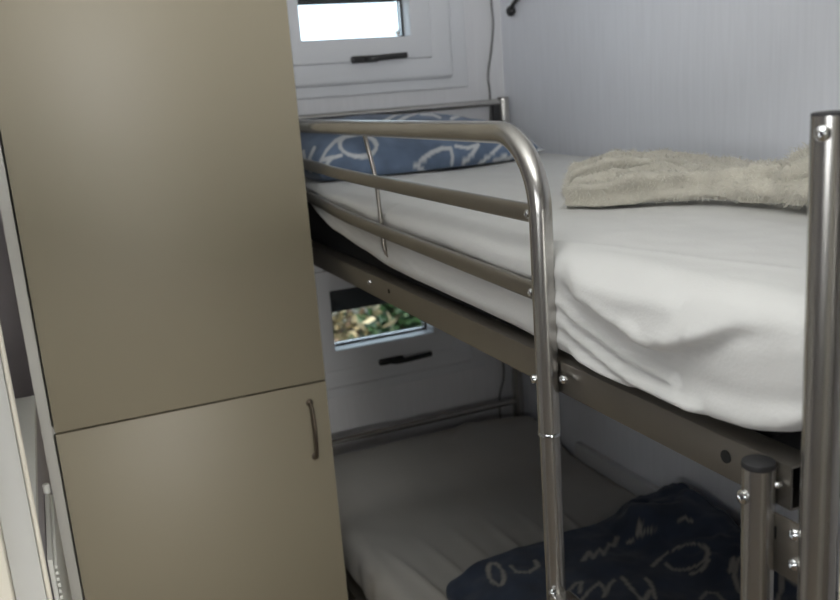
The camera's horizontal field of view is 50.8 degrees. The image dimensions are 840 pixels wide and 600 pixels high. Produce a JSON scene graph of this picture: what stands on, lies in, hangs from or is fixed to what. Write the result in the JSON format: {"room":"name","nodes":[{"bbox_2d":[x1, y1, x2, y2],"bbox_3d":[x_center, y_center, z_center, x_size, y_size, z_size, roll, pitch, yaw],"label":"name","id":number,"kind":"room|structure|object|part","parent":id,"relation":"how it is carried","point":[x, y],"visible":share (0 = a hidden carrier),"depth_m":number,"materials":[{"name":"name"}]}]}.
{"room":"bunk bedroom","nodes":[
{"label":"bunk bedroom","id":0,"kind":"room"},
{"bbox_2d":[0,211,52,494],"bbox_3d":[-1.291,0.058,2.298,0.525,2.250,0.016,-10,14,-22],"label":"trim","id":1,"kind":"structure","parent":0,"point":[10,321],"depth_m":2.38,"materials":[{"name":"grey metal"}]},
{"bbox_2d":[297,0,512,456],"bbox_3d":[-0.859,-0.005,2.535,2.712,2.400,0.090,-10,14,-22],"label":"wall","id":2,"kind":"structure","parent":0,"point":[400,403],"depth_m":2.85,"materials":[{"name":"white paint"}]},
{"bbox_2d":[287,0,467,99],"bbox_3d":[-0.203,-0.863,2.595,0.728,0.510,0.155,-10,14,-22],"label":"window","id":3,"kind":"structure","parent":2,"relation":"in","point":[428,52],"depth_m":2.64,"materials":[{"name":"white plastic"}]},
{"bbox_3d":[-0.206,-0.864,2.602,0.472,0.322,0.090,-10,14,-22],"label":"sash","id":4,"kind":"part","parent":3,"relation":"part of","materials":[{"name":"white plastic"}]},
{"bbox_3d":[-0.119,-0.713,2.600,0.168,0.022,0.042,-10,14,-22],"label":"handle","id":5,"kind":"part","parent":3,"relation":"part of","materials":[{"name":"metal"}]},
{"bbox_2d":[314,265,484,398],"bbox_3d":[-0.130,0.034,2.812,0.722,0.510,0.155,-10,14,-22],"label":"window","id":6,"kind":"structure","parent":2,"relation":"in","point":[366,363],"depth_m":2.81,"materials":[{"name":"white plastic"}]},
{"bbox_3d":[-0.140,0.029,2.834,0.318,0.174,0.004,-10,14,-22],"label":"pane","id":7,"kind":"part","parent":6,"relation":"part of","materials":[{"name":"clear glass"}]},
{"bbox_3d":[-0.133,0.032,2.819,0.466,0.322,0.090,-10,14,-22],"label":"sash","id":8,"kind":"part","parent":6,"relation":"part of","materials":[{"name":"white plastic"}]},
{"bbox_3d":[-0.046,0.186,2.817,0.172,0.022,0.042,-10,14,-22],"label":"handle","id":9,"kind":"part","parent":6,"relation":"part of","materials":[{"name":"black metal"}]},
{"bbox_3d":[-0.129,0.034,2.810,0.722,0.510,0.014,-10,14,-22],"label":"trim","id":10,"kind":"part","parent":6,"relation":"part of","materials":[{"name":"white plastic"}]},
{"bbox_2d":[487,0,504,417],"bbox_3d":[0.247,-0.350,2.895,0.075,1.940,0.007,-10,14,-22],"label":"power cable","id":11,"kind":"object","parent":2,"relation":"attached to","point":[491,2],"visible":0.46,"depth_m":2.81,"materials":[{"name":"white plastic"}]},
{"bbox_2d":[500,0,839,591],"bbox_3d":[1.368,0.230,0.637,0.080,2.300,5.176,-10,14,-22],"label":"wall","id":12,"kind":"structure","parent":0,"point":[746,78],"depth_m":2.17,"materials":[{"name":"white paint"}]},
{"bbox_2d":[506,0,518,16],"bbox_3d":[0.304,-0.897,2.643,0.030,0.082,0.170,-10,14,-22],"label":"wall hook","id":13,"kind":"object","parent":12,"relation":"attached to","point":[510,11],"visible":1,"depth_m":2.70,"materials":[{"name":"black metal"}]},
{"bbox_3d":[0.278,-0.886,2.709,0.025,0.033,0.033,-10,14,-22],"label":"knob","id":14,"kind":"part","parent":13,"relation":"part of","materials":[{"name":"black metal"}]},
{"bbox_3d":[0.304,-0.902,2.634,0.025,0.069,0.157,-11,15,-25],"label":"arm","id":15,"kind":"part","parent":13,"relation":"part of","materials":[{"name":"black metal"}]},
{"bbox_2d":[575,441,838,599],"bbox_3d":[0.829,0.633,1.998,0.022,0.075,1.700,-10,14,-22],"label":"trim","id":16,"kind":"structure","parent":12,"relation":"attached to","point":[634,483],"depth_m":2.57,"materials":[{"name":"white plastic"}]},
{"bbox_3d":[-0.847,1.778,0.029,5.112,0.100,5.266,-10,14,-22],"label":"floor","id":17,"kind":"structure","parent":0,"visible":0},
{"bbox_2d":[0,323,52,599],"bbox_3d":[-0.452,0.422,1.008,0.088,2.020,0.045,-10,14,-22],"label":"door","id":18,"kind":"structure","parent":17,"relation":"on","point":[23,567],"depth_m":0.96,"materials":[{"name":"beige paint"}]},
{"bbox_2d":[15,395,53,599],"bbox_3d":[-0.748,0.816,1.513,0.338,1.064,0.832,-10,14,-22],"label":"base cabinet","id":19,"kind":"object","parent":17,"relation":"on","point":[26,406],"visible":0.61,"depth_m":1.58,"materials":[{"name":"white wood"}]},
{"bbox_2d":[42,483,71,599],"bbox_3d":[-0.597,0.584,1.514,0.014,0.493,0.300,-10,14,-22],"label":"radiator","id":20,"kind":"object","parent":19,"relation":"attached to","point":[58,574],"visible":1,"depth_m":1.44,"materials":[{"name":"white metal"}]},
{"bbox_3d":[-0.598,0.592,1.516,0.008,0.475,0.300,-10,14,-22],"label":"panel","id":21,"kind":"part","parent":20,"relation":"part of","materials":[{"name":"white metal"}]},
{"bbox_2d":[0,0,347,599],"bbox_3d":[-0.634,0.041,2.197,0.625,2.235,0.641,-10,14,-22],"label":"wardrobe","id":22,"kind":"object","parent":17,"relation":"on","point":[154,206],"visible":1,"depth_m":1.91,"materials":[{"name":"beige laminate"}]},
{"bbox_3d":[-0.546,-0.378,1.838,0.598,1.260,0.019,-10,14,-22],"label":"door","id":23,"kind":"part","parent":22,"relation":"part of","materials":[{"name":"beige laminate"}]},
{"bbox_3d":[-0.468,0.666,2.088,0.598,0.884,0.019,-10,14,-22],"label":"door","id":24,"kind":"part","parent":22,"relation":"part of","materials":[{"name":"beige laminate"}]},
{"bbox_3d":[-0.250,0.310,2.084,0.018,0.153,0.034,-10,14,-22],"label":"handle","id":25,"kind":"part","parent":22,"relation":"part of","materials":[{"name":"silver metal"}]},
{"bbox_2d":[298,97,839,599],"bbox_3d":[0.343,0.370,1.926,0.846,1.578,2.023,-10,14,-22],"label":"bunk bed","id":26,"kind":"object","parent":17,"relation":"on","point":[800,470],"visible":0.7,"depth_m":1.10,"materials":[{"name":"silver metal"}]},
{"bbox_3d":[0.041,0.896,1.900,0.034,0.045,1.928,-10,14,-22],"label":"rail","id":27,"kind":"part","parent":26,"relation":"part of","materials":[{"name":"black metal"}]},
{"bbox_3d":[-0.130,-0.158,1.794,0.034,0.408,1.494,-10,14,-22],"label":"guard rail","id":28,"kind":"part","parent":26,"relation":"part of","materials":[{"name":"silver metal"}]},
{"bbox_2d":[334,415,637,599],"bbox_3d":[0.397,0.702,2.000,0.817,0.211,1.962,-10,14,-22],"label":"mattress","id":29,"kind":"object","parent":26,"relation":"on","point":[415,513],"visible":0.6,"depth_m":2.50,"materials":[{"name":"white fabric"}]},
{"bbox_2d":[446,482,836,599],"bbox_3d":[0.549,0.654,1.702,0.686,0.136,1.064,-10,14,-22],"label":"quilt","id":30,"kind":"object","parent":29,"relation":"on","point":[671,542],"visible":0.82,"depth_m":2.00,"materials":[{"name":"blue fabric"}]},
{"bbox_3d":[0.318,0.121,2.963,0.037,1.560,0.037,-10,14,-22],"label":"post","id":31,"kind":"part","parent":26,"relation":"part of","materials":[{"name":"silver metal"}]},
{"bbox_3d":[-0.027,-0.007,1.684,0.034,0.044,1.928,-10,14,-22],"label":"rail","id":32,"kind":"part","parent":26,"relation":"part of","materials":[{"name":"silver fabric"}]},
{"bbox_2d":[305,153,807,436],"bbox_3d":[0.310,-0.155,1.786,0.828,0.167,1.952,-10,14,-22],"label":"mattress","id":33,"kind":"object","parent":26,"relation":"on","point":[697,307],"visible":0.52,"depth_m":1.06,"materials":[{"name":"white cotton"}]},
{"bbox_2d":[300,112,545,180],"bbox_3d":[-0.031,-0.442,2.426,0.665,0.147,0.393,-10,14,-22],"label":"pillow","id":34,"kind":"object","parent":33,"relation":"on","point":[390,155],"visible":0.62,"depth_m":2.24,"materials":[{"name":"blue fabric"}]},
{"bbox_2d":[560,142,809,210],"bbox_3d":[0.509,-0.214,1.392,0.681,0.111,0.331,8,18,41],"label":"throw blanket","id":35,"kind":"object","parent":33,"relation":"on","point":[615,177],"visible":0.88,"depth_m":1.40,"materials":[{"name":"beige fabric"}]},
{"bbox_3d":[0.693,0.106,0.984,0.725,0.042,0.069,-10,14,-22],"label":"cross rail","id":36,"kind":"part","parent":26,"relation":"part of","materials":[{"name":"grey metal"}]},
{"bbox_3d":[0.389,0.609,0.893,0.033,1.564,0.033,-10,14,-22],"label":"post","id":37,"kind":"part","parent":26,"relation":"part of","materials":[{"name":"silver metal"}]},
{"label":"outside","id":38,"kind":"structure","parent":0,"visible":0},
{"bbox_2d":[332,307,396,336],"bbox_3d":[-1.777,-0.553,12.226,18.000,0.101,18.000,-10,14,-22],"label":"ground","id":39,"kind":"structure","parent":38,"point":[353,310],"depth_m":9.07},
{"bbox_2d":[332,305,401,341],"bbox_3d":[-0.644,0.262,6.383,1.066,1.042,1.214,-10,14,-22],"label":"shrub","id":40,"kind":"object","parent":39,"relation":"on","point":[362,325],"visible":0.13,"depth_m":6.35,"materials":[{"name":"brown plant"}]},
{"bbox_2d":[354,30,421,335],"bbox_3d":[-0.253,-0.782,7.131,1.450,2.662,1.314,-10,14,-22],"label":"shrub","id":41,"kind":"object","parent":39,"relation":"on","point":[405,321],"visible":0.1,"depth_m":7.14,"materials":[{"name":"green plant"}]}
]}

